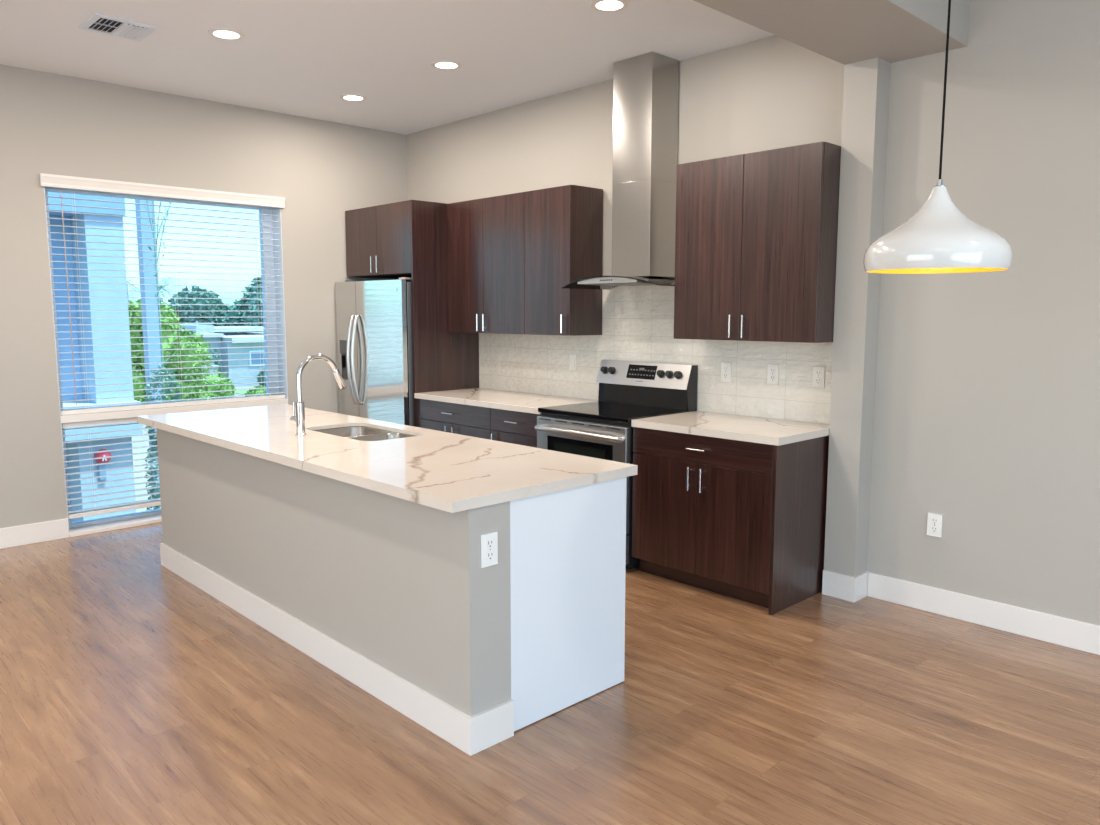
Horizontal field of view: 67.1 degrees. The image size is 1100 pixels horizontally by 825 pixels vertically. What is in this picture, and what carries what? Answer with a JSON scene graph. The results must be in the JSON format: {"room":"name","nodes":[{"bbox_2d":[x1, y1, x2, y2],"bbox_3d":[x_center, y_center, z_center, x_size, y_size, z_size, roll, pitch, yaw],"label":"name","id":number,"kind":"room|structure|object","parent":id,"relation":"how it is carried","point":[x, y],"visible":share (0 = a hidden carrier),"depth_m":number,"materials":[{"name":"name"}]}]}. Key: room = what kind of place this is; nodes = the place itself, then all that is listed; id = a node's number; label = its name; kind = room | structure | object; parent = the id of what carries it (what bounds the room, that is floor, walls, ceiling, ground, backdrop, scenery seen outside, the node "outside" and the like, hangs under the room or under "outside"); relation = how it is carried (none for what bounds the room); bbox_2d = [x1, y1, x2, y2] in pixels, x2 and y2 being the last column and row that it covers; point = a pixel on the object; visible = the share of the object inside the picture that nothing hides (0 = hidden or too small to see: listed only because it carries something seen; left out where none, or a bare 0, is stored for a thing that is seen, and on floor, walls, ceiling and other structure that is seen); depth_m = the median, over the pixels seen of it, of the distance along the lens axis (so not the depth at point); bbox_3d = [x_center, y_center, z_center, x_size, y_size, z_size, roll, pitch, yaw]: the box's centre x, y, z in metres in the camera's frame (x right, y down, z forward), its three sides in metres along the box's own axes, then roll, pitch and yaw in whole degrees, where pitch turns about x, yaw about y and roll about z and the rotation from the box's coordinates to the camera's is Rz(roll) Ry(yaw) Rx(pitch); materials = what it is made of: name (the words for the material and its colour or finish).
{"room":"kitchen","nodes":[
{"label":"kitchen","id":0,"kind":"room"},
{"bbox_2d":[0,64,408,527],"bbox_3d":[-4.224,-0.578,4.756,8.400,3.064,0.220,-7,10,-43],"label":"wall","id":1,"kind":"structure","parent":0,"point":[56,124],"depth_m":5.75,"materials":[{"name":"grey paint"}]},
{"bbox_2d":[0,518,68,548],"bbox_3d":[-5.161,1.004,3.884,5.185,0.134,0.013,-7,10,-43],"label":"baseboard","id":2,"kind":"structure","parent":1,"relation":"attached to","point":[26,534],"depth_m":5.51,"materials":[{"name":"white paint"}]},
{"bbox_2d":[69,514,161,536],"bbox_3d":[-2.750,0.766,6.282,1.628,0.026,0.162,-7,10,-43],"label":"trim","id":3,"kind":"structure","parent":1,"relation":"attached to","point":[114,525],"depth_m":5.91,"materials":[{"name":"white paint"}]},
{"bbox_2d":[45,187,278,527],"bbox_3d":[-2.828,-0.424,6.220,1.630,2.365,0.065,-7,10,-43],"label":"window","id":4,"kind":"structure","parent":1,"relation":"in","point":[269,306],"depth_m":6.59,"materials":[{"name":"white"}]},
{"bbox_2d":[62,417,160,518],"bbox_3d":[-2.737,0.333,6.216,1.606,0.666,0.058,-7,10,-43],"label":"window blind","id":5,"kind":"object","parent":4,"relation":"attached to","point":[138,504],"visible":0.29,"depth_m":5.84,"materials":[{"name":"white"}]},
{"bbox_2d":[39,173,284,414],"bbox_3d":[-2.718,-0.832,6.054,1.674,1.581,0.114,-7,10,-43],"label":"window blind","id":6,"kind":"object","parent":4,"relation":"attached to","point":[47,180],"visible":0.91,"depth_m":5.96,"materials":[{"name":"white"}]},
{"bbox_2d":[44,186,287,523],"bbox_3d":[-2.754,-0.415,6.143,1.629,2.365,0.149,-7,10,-43],"label":"trim","id":7,"kind":"structure","parent":1,"relation":"attached to","point":[280,308],"depth_m":6.63,"materials":[{"name":"white"}]},
{"bbox_2d":[61,398,287,422],"bbox_3d":[-2.755,-0.025,6.191,1.630,0.050,0.146,-7,10,-43],"label":"trim","id":8,"kind":"structure","parent":1,"relation":"attached to","point":[166,410],"depth_m":6.03,"materials":[{"name":"white paint"}]},
{"bbox_2d":[0,0,772,134],"bbox_3d":[-0.873,-1.736,1.083,8.400,0.120,9.920,-7,10,-43],"label":"ceiling","id":9,"kind":"structure","parent":0,"point":[293,57],"depth_m":4.81,"materials":[{"name":"white paint"}]},
{"bbox_2d":[79,13,157,40],"bbox_3d":[-2.341,-2.082,4.498,0.310,0.016,0.300,-7,10,-43],"label":"ceiling vent","id":10,"kind":"object","parent":9,"relation":"in","point":[99,23],"visible":1,"depth_m":4.48,"materials":[{"name":"white metal"}]},
{"bbox_2d":[208,28,244,39],"bbox_3d":[-1.797,-2.099,4.606,0.192,0.008,0.192,-7,10,-43],"label":"recessed light","id":11,"kind":"object","parent":9,"relation":"in","point":[221,33],"visible":1,"depth_m":4.59,"materials":[{"name":"white plastic"}]},
{"bbox_2d":[340,94,366,100],"bbox_3d":[-1.417,-2.265,5.974,0.192,0.008,0.192,-7,10,-43],"label":"recessed light","id":12,"kind":"object","parent":9,"relation":"in","point":[349,97],"visible":1,"depth_m":5.96,"materials":[{"name":"white plastic"}]},
{"bbox_2d":[431,60,461,69],"bbox_3d":[-0.647,-2.169,5.180,0.192,0.008,0.192,-7,10,-43],"label":"recessed light","id":13,"kind":"object","parent":9,"relation":"in","point":[440,64],"visible":1,"depth_m":5.16,"materials":[{"name":"white plastic"}]},
{"bbox_2d":[590,0,628,11],"bbox_3d":[0.298,-2.045,4.165,0.192,0.008,0.192,-7,10,-43],"label":"recessed light","id":14,"kind":"object","parent":9,"relation":"in","point":[599,5],"visible":1,"depth_m":4.17,"materials":[{"name":"white plastic"}]},
{"bbox_2d":[694,0,969,64],"bbox_3d":[-1.107,-1.562,1.351,8.000,0.288,0.542,-7,10,-43],"label":"ceiling beam","id":15,"kind":"structure","parent":9,"relation":"attached to","point":[844,32],"depth_m":3.67,"materials":[{"name":"grey paint"}]},
{"bbox_2d":[863,0,1012,273],"bbox_3d":[1.161,-1.126,2.416,0.406,1.409,0.406,-7,10,-43],"label":"pendant lamp","id":16,"kind":"object","parent":9,"relation":"hanging from","point":[939,238],"visible":1,"depth_m":2.37,"materials":[{"name":"white metal"}]},
{"bbox_2d":[0,522,1099,824],"bbox_3d":[-0.873,1.425,1.468,8.400,0.120,9.920,-7,10,-43],"label":"floor","id":17,"kind":"structure","parent":0,"point":[131,693],"depth_m":3.12,"materials":[{"name":"brown wood"}]},
{"bbox_2d":[335,277,413,432],"bbox_3d":[-1.238,-0.194,6.851,0.813,1.795,0.916,-7,10,-43],"label":"refrigerator","id":18,"kind":"object","parent":17,"relation":"on","point":[374,330],"visible":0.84,"depth_m":6.50,"materials":[{"name":"grey metal"}]},
{"bbox_2d":[156,428,626,755],"bbox_3d":[-1.017,0.592,4.209,0.851,0.873,3.035,-7,10,-43],"label":"kitchen island","id":19,"kind":"object","parent":17,"relation":"on","point":[392,595],"visible":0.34,"depth_m":3.25,"materials":[{"name":"grey paint"}]},
{"bbox_2d":[137,404,637,512],"bbox_3d":[-1.057,0.137,4.165,0.939,0.039,3.107,-7,10,-43],"label":"island countertop","id":20,"kind":"structure","parent":19,"relation":"on","point":[445,471],"depth_m":3.53,"materials":[{"name":"stone"}]},
{"bbox_2d":[290,354,345,435],"bbox_3d":[-1.192,-0.100,4.269,0.290,0.406,0.102,-7,10,-43],"label":"kitchen faucet","id":21,"kind":"object","parent":20,"relation":"on","point":[298,418],"visible":1,"depth_m":4.17,"materials":[{"name":"silver metal"}]},
{"bbox_2d":[312,426,413,440],"bbox_3d":[-0.975,0.213,4.343,0.388,0.192,0.700,-7,10,-43],"label":"sink","id":22,"kind":"object","parent":20,"relation":"in","point":[362,433],"visible":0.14,"depth_m":4.57,"materials":[{"name":"silver metal"}]},
{"bbox_2d":[481,531,498,567],"bbox_3d":[-0.210,0.474,2.872,0.076,0.116,0.010,-7,10,-43],"label":"wall outlet","id":23,"kind":"object","parent":19,"relation":"attached to","point":[489,541],"visible":1,"depth_m":2.87,"materials":[{"name":"white plastic"}]},
{"bbox_2d":[486,538,493,548],"bbox_3d":[-0.207,0.453,2.867,0.034,0.033,0.002,-7,10,-43],"label":"receptacle","id":24,"kind":"object","parent":23,"relation":"attached to","point":[489,541],"depth_m":2.87,"materials":[{"name":"white plastic"}]},
{"bbox_2d":[486,550,493,560],"bbox_3d":[-0.207,0.495,2.872,0.034,0.033,0.002,-7,10,-43],"label":"receptacle","id":25,"kind":"object","parent":23,"relation":"attached to","point":[489,553],"depth_m":2.87,"materials":[{"name":"grey plastic"}]},
{"bbox_2d":[345,200,478,426],"bbox_3d":[-1.155,-0.482,6.874,0.670,2.361,0.979,-7,10,-43],"label":"refrigerator surround","id":26,"kind":"object","parent":17,"relation":"on","point":[396,240],"visible":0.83,"depth_m":6.42,"materials":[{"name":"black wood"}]},
{"bbox_2d":[416,398,490,439],"bbox_3d":[-0.509,0.339,6.286,0.660,0.874,0.897,-7,10,-43],"label":"base cabinet","id":27,"kind":"object","parent":17,"relation":"on","point":[468,420],"visible":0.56,"depth_m":6.01,"materials":[{"name":"brown wood"}]},
{"bbox_2d":[414,388,597,413],"bbox_3d":[-0.323,-0.094,6.058,0.636,0.040,1.407,-7,10,-43],"label":"countertop","id":28,"kind":"structure","parent":27,"relation":"on","point":[480,397],"depth_m":5.95,"materials":[{"name":"stone"}]},
{"bbox_2d":[490,408,540,447],"bbox_3d":[-0.025,0.400,5.783,0.660,0.874,0.504,-7,10,-43],"label":"base cabinet","id":29,"kind":"object","parent":17,"relation":"on","point":[514,427],"visible":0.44,"depth_m":5.54,"materials":[{"name":"brown wood"}]},
{"bbox_2d":[535,360,697,568],"bbox_3d":[0.392,0.296,5.271,0.734,1.203,0.768,-7,10,-43],"label":"electric range","id":30,"kind":"object","parent":17,"relation":"on","point":[628,390],"visible":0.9,"depth_m":5.17,"materials":[{"name":"black"}]},
{"bbox_2d":[538,401,686,422],"bbox_3d":[0.388,-0.007,5.233,0.563,0.028,0.764,-7,10,-43],"label":"cooktop","id":31,"kind":"object","parent":30,"relation":"in","point":[598,411],"depth_m":5.16,"materials":[{"name":"black glass"}]},
{"bbox_2d":[632,427,828,614],"bbox_3d":[1.016,0.531,4.702,0.660,0.874,0.939,-7,10,-43],"label":"base cabinet","id":32,"kind":"object","parent":17,"relation":"on","point":[745,521],"visible":0.84,"depth_m":4.41,"materials":[{"name":"brown wood"}]},
{"bbox_2d":[631,411,829,445],"bbox_3d":[1.029,0.076,4.654,0.636,0.040,0.955,-7,10,-43],"label":"countertop","id":33,"kind":"structure","parent":32,"relation":"on","point":[770,431],"depth_m":4.54,"materials":[{"name":"stone"}]},
{"bbox_2d":[824,57,890,576],"bbox_3d":[1.607,-0.385,4.363,0.142,2.776,0.175,-7,10,-43],"label":"wall pier","id":34,"kind":"object","parent":17,"relation":"on","point":[866,88],"visible":0.86,"depth_m":4.30,"materials":[{"name":"grey paint"}]},
{"bbox_2d":[822,570,867,601],"bbox_3d":[1.607,0.927,4.513,0.155,0.134,0.186,-7,10,-43],"label":"baseboard","id":35,"kind":"object","parent":34,"relation":"attached to","point":[837,585],"visible":0.95,"depth_m":4.45,"materials":[{"name":"white paint"}]},
{"bbox_2d":[406,0,1099,625],"bbox_3d":[2.098,-0.496,4.081,0.200,3.064,9.500,-7,10,-43],"label":"wall","id":36,"kind":"structure","parent":0,"point":[987,406],"depth_m":4.01,"materials":[{"name":"grey paint"}]},
{"bbox_2d":[446,192,524,333],"bbox_3d":[-0.393,-1.091,6.220,0.349,0.985,0.904,-7,10,-43],"label":"upper cabinet","id":37,"kind":"object","parent":36,"relation":"attached to","point":[485,236],"visible":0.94,"depth_m":6.10,"materials":[{"name":"brown wood"}]},
{"bbox_2d":[524,185,602,335],"bbox_3d":[0.077,-1.032,5.731,0.349,0.985,0.456,-7,10,-43],"label":"upper cabinet","id":38,"kind":"object","parent":36,"relation":"attached to","point":[563,225],"visible":1,"depth_m":5.60,"materials":[{"name":"brown wood"}]},
{"bbox_2d":[562,51,678,289],"bbox_3d":[0.503,-1.468,5.111,0.510,1.382,0.800,-7,10,-43],"label":"range hood","id":39,"kind":"object","parent":36,"relation":"attached to","point":[645,86],"visible":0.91,"depth_m":5.09,"materials":[{"name":"silver metal"}]},
{"bbox_2d":[479,285,832,423],"bbox_3d":[0.509,-0.468,5.607,0.008,0.830,3.138,-7,10,-43],"label":"tile backsplash","id":40,"kind":"structure","parent":36,"relation":"attached to","point":[638,322],"depth_m":5.38,"materials":[{"name":"beige tile"}]},
{"bbox_2d":[569,354,576,370],"bbox_3d":[0.167,-0.359,5.970,0.011,0.120,0.076,-7,10,-43],"label":"wall switch","id":41,"kind":"object","parent":40,"relation":"attached to","point":[572,358],"visible":1,"depth_m":5.97,"materials":[{"name":"white plastic"}]},
{"bbox_2d":[721,362,731,381],"bbox_3d":[1.070,-0.245,5.033,0.010,0.120,0.076,-7,10,-43],"label":"wall outlet","id":42,"kind":"object","parent":40,"relation":"attached to","point":[726,368],"visible":1,"depth_m":5.03,"materials":[{"name":"white plastic"}]},
{"bbox_2d":[767,364,778,384],"bbox_3d":[1.292,-0.221,4.801,0.010,0.120,0.076,-7,10,-43],"label":"wall outlet","id":43,"kind":"object","parent":40,"relation":"attached to","point":[772,369],"visible":1,"depth_m":4.80,"materials":[{"name":"white plastic"}]},
{"bbox_2d":[770,375,774,380],"bbox_3d":[1.290,-0.200,4.801,0.002,0.033,0.034,-7,10,-43],"label":"receptacle","id":44,"kind":"object","parent":43,"relation":"attached to","point":[772,377],"depth_m":4.80,"materials":[{"name":"grey plastic"}]},
{"bbox_2d":[770,368,775,373],"bbox_3d":[1.290,-0.242,4.796,0.002,0.033,0.034,-7,10,-43],"label":"receptacle","id":45,"kind":"object","parent":43,"relation":"attached to","point":[772,370],"depth_m":4.80,"materials":[{"name":"grey plastic"}]},
{"bbox_2d":[812,366,824,387],"bbox_3d":[1.489,-0.196,4.597,0.010,0.120,0.076,-7,10,-43],"label":"wall outlet","id":46,"kind":"object","parent":40,"relation":"attached to","point":[818,373],"visible":1,"depth_m":4.59,"materials":[{"name":"white plastic"}]},
{"bbox_2d":[815,370,820,375],"bbox_3d":[1.486,-0.217,4.592,0.002,0.033,0.034,-7,10,-43],"label":"receptacle","id":47,"kind":"object","parent":46,"relation":"attached to","point":[817,372],"depth_m":4.59,"materials":[{"name":"grey plastic"}]},
{"bbox_2d":[815,378,820,383],"bbox_3d":[1.486,-0.175,4.597,0.002,0.033,0.034,-7,10,-43],"label":"receptacle","id":48,"kind":"object","parent":46,"relation":"attached to","point":[817,380],"depth_m":4.60,"materials":[{"name":"grey plastic"}]},
{"bbox_2d":[674,141,840,342],"bbox_3d":[1.147,-0.907,4.619,0.349,1.005,0.915,-7,10,-43],"label":"upper cabinet","id":49,"kind":"object","parent":36,"relation":"attached to","point":[756,233],"visible":0.98,"depth_m":4.45,"materials":[{"name":"brown wood"}]},
{"bbox_2d":[927,512,942,537],"bbox_3d":[1.954,0.571,4.211,0.010,0.120,0.076,-7,10,-43],"label":"wall outlet","id":50,"kind":"object","parent":36,"relation":"attached to","point":[934,521],"visible":1,"depth_m":4.21,"materials":[{"name":"white plastic"}]},
{"bbox_2d":[931,517,937,523],"bbox_3d":[1.952,0.550,4.206,0.002,0.033,0.034,-7,10,-43],"label":"receptacle","id":51,"kind":"object","parent":50,"relation":"attached to","point":[934,520],"depth_m":4.21,"materials":[{"name":"grey plastic"}]},
{"bbox_2d":[931,526,937,532],"bbox_3d":[1.952,0.593,4.212,0.002,0.033,0.034,-7,10,-43],"label":"receptacle","id":52,"kind":"object","parent":50,"relation":"attached to","point":[934,529],"depth_m":4.21,"materials":[{"name":"grey plastic"}]},
{"bbox_2d":[867,572,1099,654],"bbox_3d":[3.513,1.155,2.635,0.013,0.134,5.181,-7,10,-43],"label":"baseboard","id":53,"kind":"structure","parent":36,"relation":"attached to","point":[1075,634],"depth_m":4.05,"materials":[{"name":"white paint"}]},
{"label":"outside","id":54,"kind":"structure","parent":0,"visible":0},
{"bbox_2d":[131,385,257,511],"bbox_3d":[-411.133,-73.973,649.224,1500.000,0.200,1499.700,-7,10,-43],"label":"ground","id":55,"kind":"structure","parent":54,"point":[136,438],"depth_m":26.76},
{"bbox_2d":[48,192,142,522],"bbox_3d":[-5.930,0.569,9.252,2.310,6.300,1.070,-7,10,-43],"label":"building","id":56,"kind":"structure","parent":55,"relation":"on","point":[87,303],"depth_m":9.43,"materials":[{"name":"blue paint"}]},
{"bbox_2d":[94,449,110,480],"bbox_3d":[-5.079,0.596,9.446,0.170,0.360,0.072,-7,10,-43],"label":"bell","id":57,"kind":"object","parent":56,"relation":"attached to","point":[101,454],"visible":0.78,"depth_m":9.43,"materials":[{"name":"red"}]},
{"bbox_2d":[127,279,139,303],"bbox_3d":[-51.053,-11.682,100.293,3.349,8.770,3.390,-7,10,-43],"label":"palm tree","id":58,"kind":"object","parent":55,"relation":"on","point":[132,279],"visible":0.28,"depth_m":99.86,"materials":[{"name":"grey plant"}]},
{"bbox_2d":[135,199,161,508],"bbox_3d":[-5.286,-1.167,11.103,0.470,9.300,0.460,-7,10,-43],"label":"steel column","id":59,"kind":"structure","parent":55,"relation":"on","point":[153,323],"depth_m":10.97,"materials":[{"name":"blue"}]},
{"bbox_2d":[128,277,194,303],"bbox_3d":[-228.507,-80.190,587.202,220.000,29.116,120.000,-7,10,-43],"label":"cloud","id":60,"kind":"structure","parent":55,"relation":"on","point":[168,281],"depth_m":539.55,"materials":[{"name":"white"}]},
{"bbox_2d":[143,200,182,510],"bbox_3d":[-4.730,0.417,10.228,0.705,6.388,0.679,-7,10,-43],"label":"young tree","id":61,"kind":"object","parent":55,"relation":"on","point":[156,378],"visible":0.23,"depth_m":10.06,"materials":[{"name":"grey plant"}]},
{"bbox_2d":[159,285,171,299],"bbox_3d":[-46.155,-11.057,98.125,3.373,8.055,3.399,-7,10,-43],"label":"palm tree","id":62,"kind":"object","parent":55,"relation":"on","point":[159,285],"visible":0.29,"depth_m":97.59,"materials":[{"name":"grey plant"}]},
{"bbox_2d":[128,299,211,403],"bbox_3d":[-17.631,-2.332,36.719,5.061,5.486,3.302,-3,7,-21],"label":"tree","id":63,"kind":"object","parent":55,"relation":"on","point":[170,312],"visible":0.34,"depth_m":36.45,"materials":[{"name":"green plant"}]},
{"bbox_2d":[168,286,231,332],"bbox_3d":[-32.673,-8.314,78.159,8.238,7.386,5.790,-7,10,-43],"label":"round tree","id":64,"kind":"object","parent":55,"relation":"on","point":[182,310],"visible":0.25,"depth_m":76.26,"materials":[{"name":"green plant"}]},
{"bbox_2d":[196,365,218,384],"bbox_3d":[-22.172,-1.750,47.587,6.300,1.650,0.400,-7,10,-43],"label":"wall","id":65,"kind":"structure","parent":55,"relation":"on","point":[213,368],"depth_m":49.35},
{"bbox_2d":[197,392,219,399],"bbox_3d":[-17.735,-0.687,42.544,1.567,0.869,1.460,-7,10,-43],"label":"shrub","id":66,"kind":"object","parent":55,"relation":"on","point":[208,394],"visible":0.21,"depth_m":42.31,"materials":[{"name":"green plant"}]},
{"bbox_2d":[212,349,221,376],"bbox_3d":[-21.256,-2.833,52.873,0.597,2.545,0.596,0,7,0],"label":"climbing vine","id":67,"kind":"object","parent":55,"relation":"on","point":[215,350],"visible":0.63,"depth_m":52.77,"materials":[{"name":"green plant"}]},
{"bbox_2d":[200,369,234,397],"bbox_3d":[-17.848,-1.349,44.015,2.069,1.906,1.864,-7,10,-43],"label":"shrub","id":68,"kind":"object","parent":55,"relation":"on","point":[208,376],"visible":0.4,"depth_m":43.68,"materials":[{"name":"green plant"}]},
{"bbox_2d":[180,324,264,386],"bbox_3d":[-23.843,-4.153,57.949,13.200,3.920,12.300,-7,10,-43],"label":"building","id":69,"kind":"structure","parent":55,"relation":"on","point":[206,333],"depth_m":54.03,"materials":[{"name":"white"}]},
{"bbox_2d":[235,390,248,394],"bbox_3d":[-14.228,-1.445,51.789,9.800,0.030,6.900,-7,10,-43],"label":"lawn","id":70,"kind":"structure","parent":55,"relation":"on","point":[236,391],"depth_m":50.25,"materials":[{"name":"green plant"}]},
{"bbox_2d":[223,277,263,332],"bbox_3d":[-23.369,-7.782,71.370,9.177,8.060,5.747,-7,10,-43],"label":"round tree","id":71,"kind":"object","parent":55,"relation":"on","point":[247,313],"visible":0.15,"depth_m":68.80,"materials":[{"name":"green plant"}]},
{"bbox_2d":[244,385,265,396],"bbox_3d":[-15.352,-0.913,43.970,1.458,1.055,1.382,-7,10,-43],"label":"shrub","id":72,"kind":"object","parent":55,"relation":"on","point":[252,391],"visible":0.26,"depth_m":43.66,"materials":[{"name":"green plant"}]},
{"bbox_2d":[257,368,265,386],"bbox_3d":[-18.384,-2.277,53.863,1.168,1.371,1.068,-7,10,-43],"label":"shrub","id":73,"kind":"object","parent":55,"relation":"on","point":[261,373],"visible":0.33,"depth_m":53.62,"materials":[{"name":"green plant"}]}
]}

